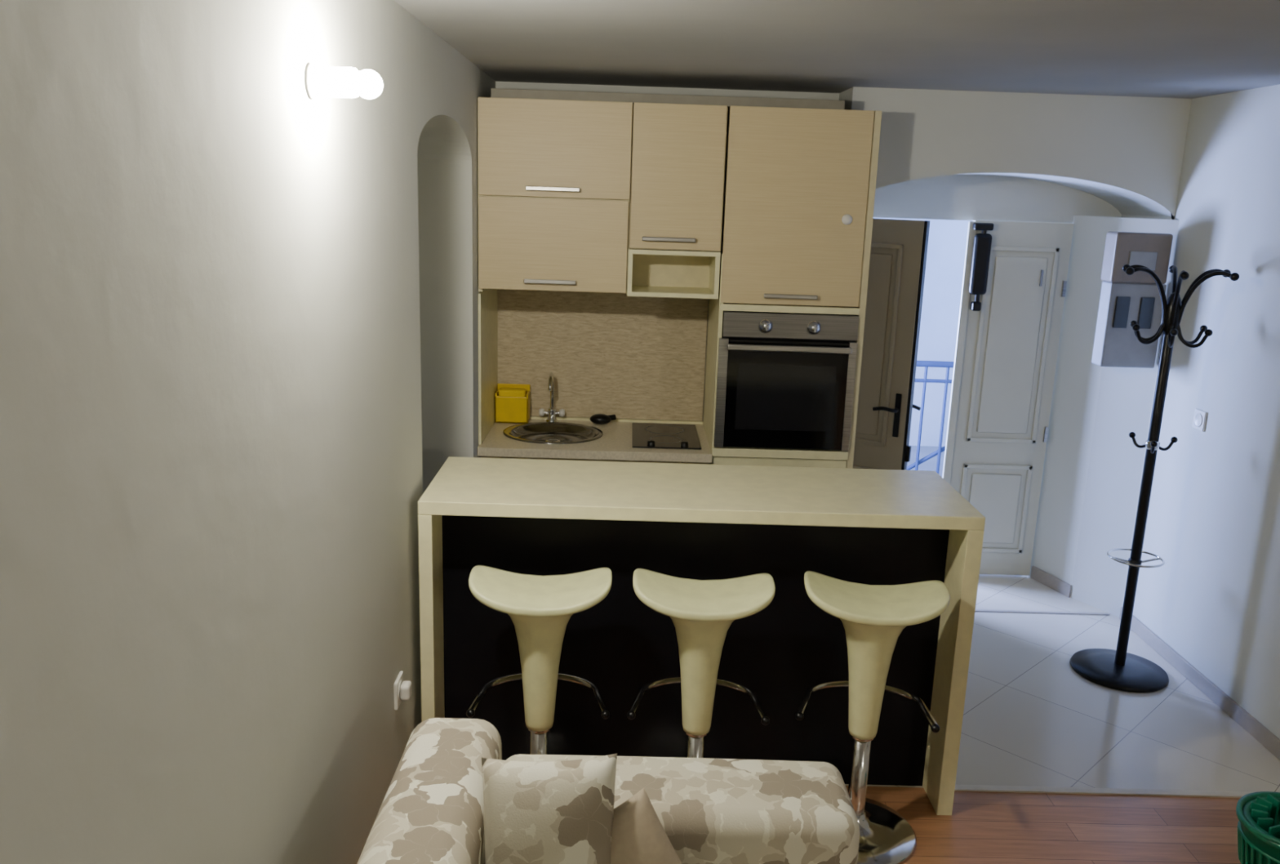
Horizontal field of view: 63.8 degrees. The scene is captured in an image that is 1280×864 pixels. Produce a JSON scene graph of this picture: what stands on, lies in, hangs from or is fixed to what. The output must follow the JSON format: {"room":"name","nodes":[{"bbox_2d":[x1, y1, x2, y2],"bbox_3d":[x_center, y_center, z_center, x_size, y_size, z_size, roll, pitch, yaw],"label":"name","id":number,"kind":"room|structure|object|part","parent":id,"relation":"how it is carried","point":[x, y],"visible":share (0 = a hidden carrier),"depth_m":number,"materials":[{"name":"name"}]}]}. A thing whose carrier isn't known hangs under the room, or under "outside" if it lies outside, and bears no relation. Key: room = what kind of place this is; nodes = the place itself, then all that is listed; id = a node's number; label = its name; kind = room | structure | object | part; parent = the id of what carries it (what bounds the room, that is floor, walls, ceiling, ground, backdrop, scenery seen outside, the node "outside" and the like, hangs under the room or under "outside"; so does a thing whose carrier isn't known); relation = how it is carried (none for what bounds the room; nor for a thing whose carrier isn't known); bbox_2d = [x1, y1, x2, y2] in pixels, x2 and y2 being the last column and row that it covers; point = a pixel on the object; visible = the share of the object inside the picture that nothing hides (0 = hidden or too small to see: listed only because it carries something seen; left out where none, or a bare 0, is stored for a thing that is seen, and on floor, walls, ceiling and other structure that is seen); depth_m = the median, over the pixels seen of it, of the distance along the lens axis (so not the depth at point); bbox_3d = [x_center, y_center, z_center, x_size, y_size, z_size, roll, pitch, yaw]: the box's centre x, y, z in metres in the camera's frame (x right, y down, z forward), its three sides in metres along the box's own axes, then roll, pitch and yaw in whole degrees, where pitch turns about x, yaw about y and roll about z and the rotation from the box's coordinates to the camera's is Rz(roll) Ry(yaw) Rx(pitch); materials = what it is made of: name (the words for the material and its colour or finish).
{"room":"studio apartment","nodes":[
{"label":"studio apartment","id":0,"kind":"room"},
{"bbox_2d":[0,0,495,863],"bbox_3d":[-0.839,0.387,1.471,0.320,2.420,7.900,2,13,-1],"label":"wall","id":1,"kind":"structure","parent":0,"point":[238,307],"depth_m":1.63,"materials":[{"name":"paint"}]},
{"bbox_2d":[304,62,382,98],"bbox_3d":[-0.583,-0.694,2.041,0.144,0.068,0.068,2,13,-1],"label":"wall sconce","id":2,"kind":"object","parent":1,"relation":"attached to","point":[319,81],"visible":1,"depth_m":2.02,"materials":[{"name":"white glass"}]},
{"bbox_3d":[-0.651,-0.696,2.040,0.008,0.068,0.068,2,13,-1],"label":"wall plate","id":3,"kind":"part","parent":2,"relation":"part of","materials":[{"name":"white plastic"}]},
{"bbox_3d":[-0.539,-0.690,2.042,0.056,0.056,0.056,2,13,-1],"label":"bulb","id":4,"kind":"part","parent":2,"relation":"part of","materials":[{"name":"white glass"}]},
{"bbox_2d":[394,671,411,710],"bbox_3d":[-0.693,0.759,3.018,0.040,0.084,0.084,2,13,-1],"label":"wall outlet","id":5,"kind":"object","parent":1,"relation":"attached to","point":[402,689],"visible":1,"depth_m":3.00,"materials":[{"name":"white plastic"}]},
{"bbox_3d":[-0.708,0.758,3.018,0.010,0.084,0.084,2,13,-1],"label":"plate","id":6,"kind":"part","parent":5,"relation":"part of","materials":[{"name":"white plastic"}]},
{"bbox_2d":[398,680,403,701],"bbox_3d":[-0.702,0.759,3.018,0.004,0.060,0.060,2,13,-1],"label":"socket","id":7,"kind":"object","parent":5,"relation":"attached to","point":[400,682],"depth_m":3.00,"materials":[{"name":"white plastic"}]},
{"bbox_2d":[495,80,839,422],"bbox_3d":[0.089,-0.454,5.187,1.595,2.420,0.295,2,13,-1],"label":"wall","id":8,"kind":"structure","parent":0,"point":[508,85],"depth_m":4.77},
{"bbox_2d":[497,288,708,421],"bbox_3d":[-0.192,-0.392,5.037,1.028,0.660,0.010,2,13,-1],"label":"backsplash","id":9,"kind":"structure","parent":8,"relation":"attached to","point":[620,354],"depth_m":5.03,"materials":[{"name":"tile"}]},
{"bbox_2d":[477,88,844,298],"bbox_3d":[0.082,-1.043,4.557,1.523,0.837,0.612,2,13,-1],"label":"upper cabinet","id":10,"kind":"object","parent":8,"relation":"attached to","point":[579,191],"visible":0.94,"depth_m":4.29,"materials":[{"name":"laminate"}]},
{"bbox_2d":[852,464,876,469],"bbox_3d":[1.119,0.185,5.244,0.250,0.022,0.013,11,16,33],"label":"trim","id":11,"kind":"structure","parent":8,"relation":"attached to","point":[854,465],"depth_m":5.24,"materials":[{"name":"paint"}]},
{"bbox_2d":[854,437,885,447],"bbox_3d":[1.124,0.046,5.211,0.250,0.022,0.013,11,16,33],"label":"trim","id":12,"kind":"structure","parent":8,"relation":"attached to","point":[856,440],"depth_m":5.18,"materials":[{"name":"paint"}]},
{"bbox_2d":[871,242,903,248],"bbox_3d":[1.155,-0.905,4.988,0.250,0.022,0.013,11,16,33],"label":"trim","id":13,"kind":"structure","parent":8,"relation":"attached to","point":[873,244],"depth_m":4.96,"materials":[{"name":"paint"}]},
{"bbox_2d":[394,0,1279,98],"bbox_3d":[0.774,-0.784,1.131,3.665,0.120,8.050,2,13,-1],"label":"ceiling","id":14,"kind":"structure","parent":0,"point":[1190,49],"depth_m":3.20,"materials":[{"name":"paint"}]},
{"bbox_2d":[873,173,1121,223],"bbox_3d":[1.660,-1.336,5.098,1.490,0.562,0.088,2,13,-1],"label":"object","id":15,"kind":"object","parent":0,"point":[960,197],"visible":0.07,"depth_m":5.10,"materials":[{"name":"paint"}]},
{"bbox_2d":[853,217,924,469],"bbox_3d":[1.150,-0.132,5.182,0.410,1.845,0.048,11,16,33],"label":"leaf","id":16,"kind":"object","parent":15,"relation":"attached to","point":[908,233],"depth_m":5.04,"materials":[{"name":"paint"}]},
{"bbox_3d":[1.141,-0.430,5.101,0.150,0.900,0.008,11,16,33],"label":"raised field","id":17,"kind":"part","parent":16,"relation":"part of","materials":[{"name":"brown wood"}]},
{"bbox_2d":[881,244,903,445],"bbox_3d":[1.234,-0.412,5.038,0.022,1.000,0.012,11,16,33],"label":"trim","id":18,"kind":"structure","parent":16,"relation":"attached to","point":[900,250],"depth_m":5.03,"materials":[{"name":"paint"}]},
{"bbox_2d":[892,393,902,436],"bbox_3d":[1.271,-0.082,5.084,0.030,0.220,0.008,11,16,33],"label":"plate","id":19,"kind":"object","parent":16,"relation":"attached to","point":[898,397],"depth_m":5.08,"materials":[{"name":"black metal"}]},
{"bbox_2d":[901,220,929,470],"bbox_3d":[1.328,-0.100,5.071,0.014,1.845,0.038,11,16,33],"label":"door edge","id":20,"kind":"object","parent":16,"relation":"attached to","point":[926,223],"depth_m":4.98,"materials":[{"name":"black wood"}]},
{"bbox_2d":[905,445,911,462],"bbox_3d":[1.329,0.107,5.117,0.030,0.080,0.025,11,16,33],"label":"lock","id":21,"kind":"object","parent":20,"relation":"attached to","point":[908,447],"visible":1,"depth_m":5.10,"materials":[{"name":"black metal"}]},
{"label":"plate","id":22,"kind":"object","parent":16,"relation":"attached to","visible":0},
{"bbox_2d":[872,406,898,412],"bbox_3d":[1.215,-0.113,5.077,0.121,0.028,0.062,11,16,33],"label":"lever","id":23,"kind":"object","parent":22,"relation":"attached to","point":[875,408],"visible":1,"depth_m":5.05,"materials":[{"name":"black metal"}]},
{"bbox_2d":[912,404,920,410],"bbox_3d":[1.346,-0.124,5.143,0.112,0.028,0.054,0,13,-6],"label":"lever","id":24,"kind":"object","parent":22,"relation":"attached to","point":[915,406],"visible":0.38,"depth_m":5.13,"materials":[{"name":"black metal"}]},
{"bbox_2d":[942,220,1074,575],"bbox_3d":[1.854,-0.140,5.303,0.525,1.850,0.060,2,13,-1],"label":"leaf","id":25,"kind":"object","parent":15,"relation":"attached to","point":[1009,233],"depth_m":5.26,"materials":[{"name":"paint"}]},
{"bbox_3d":[1.612,-0.145,5.279,0.040,1.835,0.020,2,13,-1],"label":"edge strip","id":26,"kind":"part","parent":25,"relation":"part of","materials":[{"name":"white wood"}]},
{"bbox_2d":[960,463,967,497],"bbox_3d":[1.690,0.400,5.412,0.022,0.480,0.012,2,13,-1],"label":"trim","id":27,"kind":"structure","parent":25,"relation":"attached to","point":[965,468],"depth_m":5.37,"materials":[{"name":"paint"}]},
{"bbox_2d":[966,249,991,441],"bbox_3d":[1.718,-0.437,5.215,0.022,1.000,0.012,2,13,-1],"label":"trim","id":28,"kind":"structure","parent":25,"relation":"attached to","point":[984,296],"depth_m":5.23,"materials":[{"name":"paint"}]},
{"bbox_2d":[968,222,993,311],"bbox_3d":[1.677,-0.815,5.089,0.095,0.430,0.045,2,13,-1],"label":"door closer","id":29,"kind":"object","parent":25,"relation":"attached to","point":[983,241],"depth_m":5.07,"materials":[{"name":"black metal"}]},
{"bbox_3d":[1.685,-0.820,5.090,0.024,0.400,0.024,2,13,-1],"label":"arm","id":30,"kind":"part","parent":29,"relation":"part of","materials":[{"name":"black metal"}]},
{"bbox_3d":[1.859,0.404,5.416,0.260,0.380,0.008,2,13,-1],"label":"raised field","id":31,"kind":"part","parent":25,"relation":"part of","materials":[{"name":"white wood"}]},
{"bbox_2d":[963,463,1032,469],"bbox_3d":[1.866,0.182,5.362,0.360,0.022,0.012,2,13,-1],"label":"trim","id":32,"kind":"structure","parent":25,"relation":"attached to","point":[969,465],"depth_m":5.36,"materials":[{"name":"paint"}]},
{"bbox_2d":[966,437,1035,443],"bbox_3d":[1.871,0.043,5.330,0.360,0.022,0.012,2,13,-1],"label":"trim","id":33,"kind":"structure","parent":25,"relation":"attached to","point":[972,439],"depth_m":5.33,"materials":[{"name":"paint"}]},
{"bbox_2d":[982,547,1022,552],"bbox_3d":[1.852,0.627,5.467,0.360,0.022,0.012,2,13,-1],"label":"trim","id":34,"kind":"structure","parent":25,"relation":"attached to","point":[984,549],"depth_m":5.46,"materials":[{"name":"paint"}]},
{"bbox_3d":[1.887,-0.433,5.220,0.260,0.900,0.008,2,13,-1],"label":"raised field","id":35,"kind":"part","parent":25,"relation":"part of","materials":[{"name":"white wood"}]},
{"bbox_2d":[1017,465,1032,552],"bbox_3d":[2.028,0.410,5.417,0.022,0.480,0.012,2,13,-1],"label":"trim","id":36,"kind":"structure","parent":25,"relation":"attached to","point":[1029,471],"depth_m":5.41,"materials":[{"name":"paint"}]},
{"bbox_2d":[991,245,1059,252],"bbox_3d":[1.903,-0.908,5.106,0.360,0.022,0.012,2,13,-1],"label":"trim","id":37,"kind":"structure","parent":25,"relation":"attached to","point":[993,247],"depth_m":5.10,"materials":[{"name":"paint"}]},
{"bbox_2d":[1039,269,1044,285],"bbox_3d":[2.003,-0.769,5.136,0.010,0.080,0.020,2,13,-1],"label":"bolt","id":38,"kind":"object","parent":25,"relation":"attached to","point":[1042,270],"visible":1,"depth_m":5.13,"materials":[{"name":"silver metal"}]},
{"bbox_2d":[1031,247,1059,443],"bbox_3d":[2.056,-0.427,5.220,0.022,1.000,0.012,2,13,-1],"label":"trim","id":39,"kind":"structure","parent":25,"relation":"attached to","point":[1056,253],"depth_m":5.21,"materials":[{"name":"paint"}]},
{"bbox_3d":[2.100,0.013,5.323,0.015,0.080,0.015,2,13,-1],"label":"hinge","id":40,"kind":"part","parent":25,"relation":"part of","materials":[{"name":"silver metal"}]},
{"bbox_3d":[2.124,-0.717,5.151,0.015,0.080,0.015,2,13,-1],"label":"hinge","id":41,"kind":"part","parent":25,"relation":"part of","materials":[{"name":"silver metal"}]},
{"bbox_2d":[839,86,1191,219],"bbox_3d":[1.667,-1.268,4.808,1.510,0.560,0.515,2,13,-1],"label":"arch","id":42,"kind":"object","parent":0,"point":[1126,153],"depth_m":4.54,"materials":[{"name":"white paint"}]},
{"bbox_2d":[845,785,1240,863],"bbox_3d":[0.701,1.925,0.653,3.665,0.100,5.880,2,13,-1],"label":"floor","id":43,"kind":"structure","parent":0,"point":[982,827],"depth_m":3.31,"materials":[{"name":"brown wood"}]},
{"bbox_2d":[466,564,612,754],"bbox_3d":[-0.306,0.828,3.140,0.426,0.834,0.386,1,13,-3],"label":"bar stool","id":44,"kind":"object","parent":43,"relation":"on","point":[540,608],"visible":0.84,"depth_m":3.05,"materials":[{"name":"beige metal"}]},
{"bbox_2d":[357,717,859,863],"bbox_3d":[-0.035,1.217,1.489,1.021,0.849,2.074,2,13,-1],"label":"floral sofa","id":45,"kind":"object","parent":43,"relation":"on","point":[451,797],"visible":1,"depth_m":2.15,"materials":[{"name":"fabric"}]},
{"bbox_3d":[-0.424,1.103,1.514,0.232,0.491,1.966,2,13,-1],"label":"backrest","id":46,"kind":"part","parent":45,"relation":"part of","materials":[{"name":"fabric"}]},
{"bbox_2d":[481,752,617,863],"bbox_3d":[-0.181,0.854,2.048,0.270,0.420,0.140,0,-1,-7],"label":"floral cushion","id":47,"kind":"object","parent":45,"relation":"on","point":[555,811],"depth_m":2.00,"materials":[{"name":"fabric"}]},
{"bbox_2d":[610,787,681,863],"bbox_3d":[-0.013,0.925,2.077,0.240,0.340,0.090,-29,-2,2],"label":"cushion","id":48,"kind":"object","parent":45,"relation":"on","point":[637,835],"depth_m":2.05,"materials":[{"name":"fabric"}]},
{"bbox_3d":[0.068,0.984,2.320,0.802,0.445,0.280,2,13,-1],"label":"arm","id":49,"kind":"part","parent":45,"relation":"part of","materials":[{"name":"fabric"}]},
{"bbox_2d":[626,568,775,757],"bbox_3d":[0.176,0.843,3.147,0.426,0.834,0.386,2,13,1],"label":"bar stool","id":50,"kind":"object","parent":43,"relation":"on","point":[702,612],"visible":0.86,"depth_m":3.06,"materials":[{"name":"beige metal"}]},
{"bbox_2d":[795,570,950,863],"bbox_3d":[0.688,0.858,3.155,0.426,0.834,0.386,3,13,6],"label":"bar stool","id":51,"kind":"object","parent":43,"relation":"on","point":[873,617],"visible":0.96,"depth_m":3.10,"materials":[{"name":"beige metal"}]},
{"bbox_2d":[1235,791,1279,863],"bbox_3d":[1.866,1.231,2.929,0.329,0.287,0.334,2,13,-1],"label":"basket","id":52,"kind":"object","parent":43,"relation":"on","point":[1258,813],"visible":1,"depth_m":2.92,"materials":[{"name":"plastic"}]},
{"bbox_3d":[1.871,1.125,2.822,0.329,0.032,0.174,2,13,-1],"label":"handle","id":53,"kind":"part","parent":52,"relation":"part of","materials":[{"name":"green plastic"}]},
{"bbox_2d":[844,573,1279,791],"bbox_3d":[0.670,1.005,4.571,3.665,0.100,2.170,2,13,-1],"label":"floor tile","id":54,"kind":"structure","parent":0,"point":[1029,718],"depth_m":4.01,"materials":[{"name":"white tile"}]},
{"bbox_2d":[480,455,710,464],"bbox_3d":[-0.212,0.438,4.924,1.024,0.785,0.570,2,13,-1],"label":"base cabinet","id":55,"kind":"object","parent":54,"relation":"on","point":[481,455],"visible":0.02,"depth_m":4.58,"materials":[{"name":"laminate"}]},
{"bbox_2d":[477,288,711,462],"bbox_3d":[-0.190,-0.297,4.744,1.031,0.711,0.625,2,13,-1],"label":"countertop","id":56,"kind":"structure","parent":55,"relation":"on","point":[631,358],"depth_m":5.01,"materials":[{"name":"stone"}]},
{"bbox_3d":[-0.699,-0.333,4.747,0.011,0.666,0.565,2,13,-1],"label":"splash panel","id":57,"kind":"part","parent":56,"relation":"part of","materials":[{"name":"beige laminate"}]},
{"bbox_2d":[494,382,529,423],"bbox_3d":[-0.620,-0.140,5.009,0.160,0.176,0.105,2,13,-1],"label":"sponge holder","id":58,"kind":"object","parent":56,"relation":"on","point":[512,401],"visible":1,"depth_m":4.96,"materials":[{"name":"plastic"}]},
{"bbox_2d":[538,372,564,422],"bbox_3d":[-0.429,-0.163,4.966,0.128,0.255,0.180,2,13,-1],"label":"kitchen faucet","id":59,"kind":"object","parent":56,"relation":"on","point":[551,412],"visible":1,"depth_m":5.03,"materials":[{"name":"silver metal"}]},
{"bbox_3d":[-0.482,-0.097,5.043,0.028,0.040,0.040,2,13,-1],"label":"knob","id":60,"kind":"part","parent":59,"relation":"part of","materials":[{"name":"white plastic"}]},
{"bbox_3d":[-0.429,-0.185,4.952,0.022,0.206,0.163,2,13,-1],"label":"spout","id":61,"kind":"part","parent":59,"relation":"part of","materials":[{"name":"silver metal"}]},
{"bbox_3d":[-0.382,-0.094,5.045,0.028,0.040,0.040,2,13,-1],"label":"knob","id":62,"kind":"part","parent":59,"relation":"part of","materials":[{"name":"white plastic"}]},
{"bbox_2d":[502,422,603,444],"bbox_3d":[-0.407,0.021,4.820,0.466,0.046,0.433,2,13,-1],"label":"sink","id":63,"kind":"object","parent":56,"relation":"in","point":[546,433],"visible":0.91,"depth_m":4.92,"materials":[{"name":"metal"}]},
{"bbox_2d":[590,413,616,424],"bbox_3d":[-0.181,-0.062,5.018,0.128,0.050,0.076,2,13,-1],"label":"scrub brush","id":64,"kind":"object","parent":56,"relation":"on","point":[599,419],"visible":1,"depth_m":4.99,"materials":[{"name":"black plastic"}]},
{"bbox_2d":[631,422,701,449],"bbox_3d":[0.119,0.007,4.820,0.310,0.027,0.480,2,13,-1],"label":"cooktop","id":65,"kind":"object","parent":56,"relation":"in","point":[646,435],"visible":1,"depth_m":4.79,"materials":[{"name":"black glass"}]},
{"bbox_3d":[0.050,0.048,4.619,0.036,0.020,0.036,2,13,-1],"label":"knob","id":66,"kind":"part","parent":65,"relation":"part of","materials":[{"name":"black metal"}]},
{"bbox_3d":[0.200,0.053,4.621,0.036,0.020,0.036,2,13,-1],"label":"knob","id":67,"kind":"part","parent":65,"relation":"part of","materials":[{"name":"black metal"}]},
{"bbox_2d":[417,456,985,815],"bbox_3d":[0.172,0.668,3.484,1.720,1.019,0.535,2,13,-1],"label":"breakfast bar","id":68,"kind":"object","parent":54,"relation":"on","point":[538,517],"visible":0.8,"depth_m":3.36,"materials":[{"name":"beige laminate"}]},
{"bbox_3d":[-0.667,0.664,3.477,0.042,0.976,0.535,2,13,-1],"label":"leg","id":69,"kind":"part","parent":68,"relation":"part of","materials":[{"name":"beige laminate"}]},
{"bbox_3d":[0.168,0.709,3.404,1.628,0.976,0.020,2,13,-1],"label":"panel","id":70,"kind":"part","parent":68,"relation":"part of","materials":[{"name":"black wood"}]},
{"bbox_3d":[1.006,0.714,3.501,0.050,0.976,0.535,2,13,-1],"label":"leg","id":71,"kind":"part","parent":68,"relation":"part of","materials":[{"name":"beige laminate"}]},
{"bbox_2d":[702,105,881,468],"bbox_3d":[0.640,-0.270,4.743,0.627,2.300,0.612,2,13,-1],"label":"tall cabinet","id":72,"kind":"object","parent":54,"relation":"on","point":[800,183],"visible":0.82,"depth_m":4.32,"materials":[{"name":"laminate"}]},
{"bbox_2d":[712,456,846,467],"bbox_3d":[0.607,0.469,4.645,0.594,0.725,0.020,2,13,-1],"label":"drawer","id":73,"kind":"object","parent":72,"relation":"in","point":[792,461],"depth_m":4.56,"materials":[{"name":"beige laminate"}]},
{"bbox_2d":[711,446,848,460],"bbox_3d":[0.617,0.034,4.809,0.599,0.038,0.562,2,13,-1],"label":"shelf","id":74,"kind":"object","parent":72,"relation":"attached to","point":[725,453],"depth_m":4.54,"materials":[{"name":"beige laminate"}]},
{"bbox_2d":[713,310,858,450],"bbox_3d":[0.628,-0.270,4.700,0.593,0.596,0.595,2,13,-1],"label":"built-in oven","id":75,"kind":"object","parent":72,"relation":"in","point":[784,380],"visible":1,"depth_m":4.45,"materials":[{"name":"glass"}]},
{"bbox_3d":[0.352,-0.170,4.471,0.040,0.479,0.030,2,13,-1],"label":"frame","id":76,"kind":"part","parent":75,"relation":"part of","materials":[{"name":"metal"}]},
{"bbox_3d":[0.635,-0.162,4.479,0.577,0.475,0.033,2,13,-1],"label":"door glass","id":77,"kind":"part","parent":75,"relation":"part of","materials":[{"name":"black glass"}]},
{"bbox_3d":[0.638,-0.354,4.384,0.533,0.028,0.017,2,13,-1],"label":"handle","id":78,"kind":"part","parent":75,"relation":"part of","materials":[{"name":"metal"}]},
{"bbox_3d":[0.645,-0.454,4.413,0.577,0.106,0.030,2,13,-1],"label":"control panel","id":79,"kind":"part","parent":75,"relation":"part of","materials":[{"name":"metal"}]},
{"bbox_3d":[0.908,-0.153,4.479,0.033,0.479,0.030,2,13,-1],"label":"frame","id":80,"kind":"part","parent":75,"relation":"part of","materials":[{"name":"metal"}]},
{"bbox_2d":[720,302,859,315],"bbox_3d":[0.639,-0.587,4.667,0.596,0.028,0.554,2,13,-1],"label":"shelf","id":81,"kind":"object","parent":72,"relation":"attached to","point":[806,308],"depth_m":4.40,"materials":[{"name":"beige laminate"}]},
{"bbox_2d":[1070,264,1239,693],"bbox_3d":[2.088,0.195,4.233,0.442,1.723,0.416,2,13,-1],"label":"coat rack","id":82,"kind":"object","parent":54,"relation":"on","point":[1119,669],"visible":1,"depth_m":4.25,"materials":[{"name":"black metal"}]},
{"bbox_3d":[2.014,0.535,4.312,0.087,0.030,0.010,2,13,-1],"label":"ring arm","id":83,"kind":"part","parent":82,"relation":"part of","materials":[{"name":"silver metal"}]},
{"bbox_3d":[2.139,0.538,4.314,0.087,0.030,0.010,2,13,-1],"label":"ring arm","id":84,"kind":"part","parent":82,"relation":"part of","materials":[{"name":"silver metal"}]},
{"bbox_2d":[1029,215,1179,617],"bbox_3d":[2.249,-0.096,5.108,0.240,1.900,0.645,2,13,-1],"label":"wall splay","id":85,"kind":"structure","parent":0,"point":[1092,471],"depth_m":5.07,"materials":[{"name":"white paint"}]},
{"bbox_2d":[1091,231,1173,368],"bbox_3d":[2.215,-0.592,4.633,0.260,0.600,0.123,2,13,-1],"label":"meter box","id":86,"kind":"object","parent":85,"relation":"attached to","point":[1124,299],"visible":0.88,"depth_m":4.60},
{"bbox_2d":[1121,84,1279,738],"bbox_3d":[2.479,0.486,1.520,0.150,2.420,7.900,2,13,-1],"label":"wall","id":87,"kind":"structure","parent":0,"point":[1213,518],"depth_m":4.18,"materials":[{"name":"paint"}]},
{"bbox_2d":[975,608,1109,615],"bbox_3d":[1.615,0.874,5.036,1.370,0.004,0.020,2,13,-1],"label":"trim","id":88,"kind":"structure","parent":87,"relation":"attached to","point":[976,610],"depth_m":5.04,"materials":[{"name":"metal"}]},
{"bbox_2d":[1030,565,1071,597],"bbox_3d":[2.146,0.780,5.376,0.017,0.065,0.291,-3,14,-18],"label":"baseboard","id":89,"kind":"structure","parent":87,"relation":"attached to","point":[1038,575],"depth_m":5.36,"materials":[{"name":"tile"}]},
{"bbox_2d":[954,784,1253,797],"bbox_3d":[1.672,1.231,3.518,1.320,0.006,0.030,2,13,-1],"label":"trim","id":90,"kind":"structure","parent":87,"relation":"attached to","point":[957,787],"depth_m":3.51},
{"bbox_2d":[1119,606,1279,759],"bbox_3d":[2.362,1.705,1.467,0.014,0.065,7.240,2,13,-1],"label":"baseboard","id":91,"kind":"structure","parent":87,"relation":"attached to","point":[1258,731],"depth_m":4.21,"materials":[{"name":"tile"}]},
{"bbox_2d":[1191,408,1207,431],"bbox_3d":[2.372,-0.051,4.362,0.013,0.084,0.084,2,13,-1],"label":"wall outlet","id":92,"kind":"object","parent":87,"relation":"attached to","point":[1200,416],"visible":1,"depth_m":4.35,"materials":[{"name":"white plastic"}]},
{"bbox_2d":[1193,413,1202,426],"bbox_3d":[2.367,-0.051,4.362,0.004,0.060,0.060,2,13,-1],"label":"socket","id":93,"kind":"object","parent":92,"relation":"attached to","point":[1197,417],"depth_m":4.36,"materials":[{"name":"white plastic"}]},
{"label":"outside","id":94,"kind":"structure","parent":0,"visible":0},
{"bbox_2d":[906,445,945,476],"bbox_3d":[1.379,0.390,7.447,7.000,0.130,3.700,2,13,-1],"label":"ground","id":95,"kind":"structure","parent":94,"point":[930,464],"depth_m":8.04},
{"bbox_2d":[873,217,973,446],"bbox_3d":[1.452,-2.340,7.988,7.000,5.100,0.200,2,13,-1],"label":"wall","id":96,"kind":"structure","parent":95,"relation":"on","point":[947,239],"depth_m":8.23,"materials":[{"name":"white paint"}]},
{"bbox_2d":[906,360,954,473],"bbox_3d":[1.901,0.016,6.703,4.000,0.970,0.054,2,13,-1],"label":"balcony railing","id":97,"kind":"object","parent":95,"relation":"on","point":[947,364],"visible":0.06,"depth_m":6.64,"materials":[{"name":"metal"}]},
{"bbox_3d":[1.913,-0.328,6.615,4.000,0.024,0.024,2,13,-1],"label":"rail","id":98,"kind":"part","parent":97,"relation":"part of","materials":[{"name":"metal"}]},
{"bbox_3d":[1.917,-0.435,6.590,4.000,0.040,0.040,2,13,-1],"label":"rail","id":99,"kind":"part","parent":97,"relation":"part of","materials":[{"name":"metal"}]}
]}

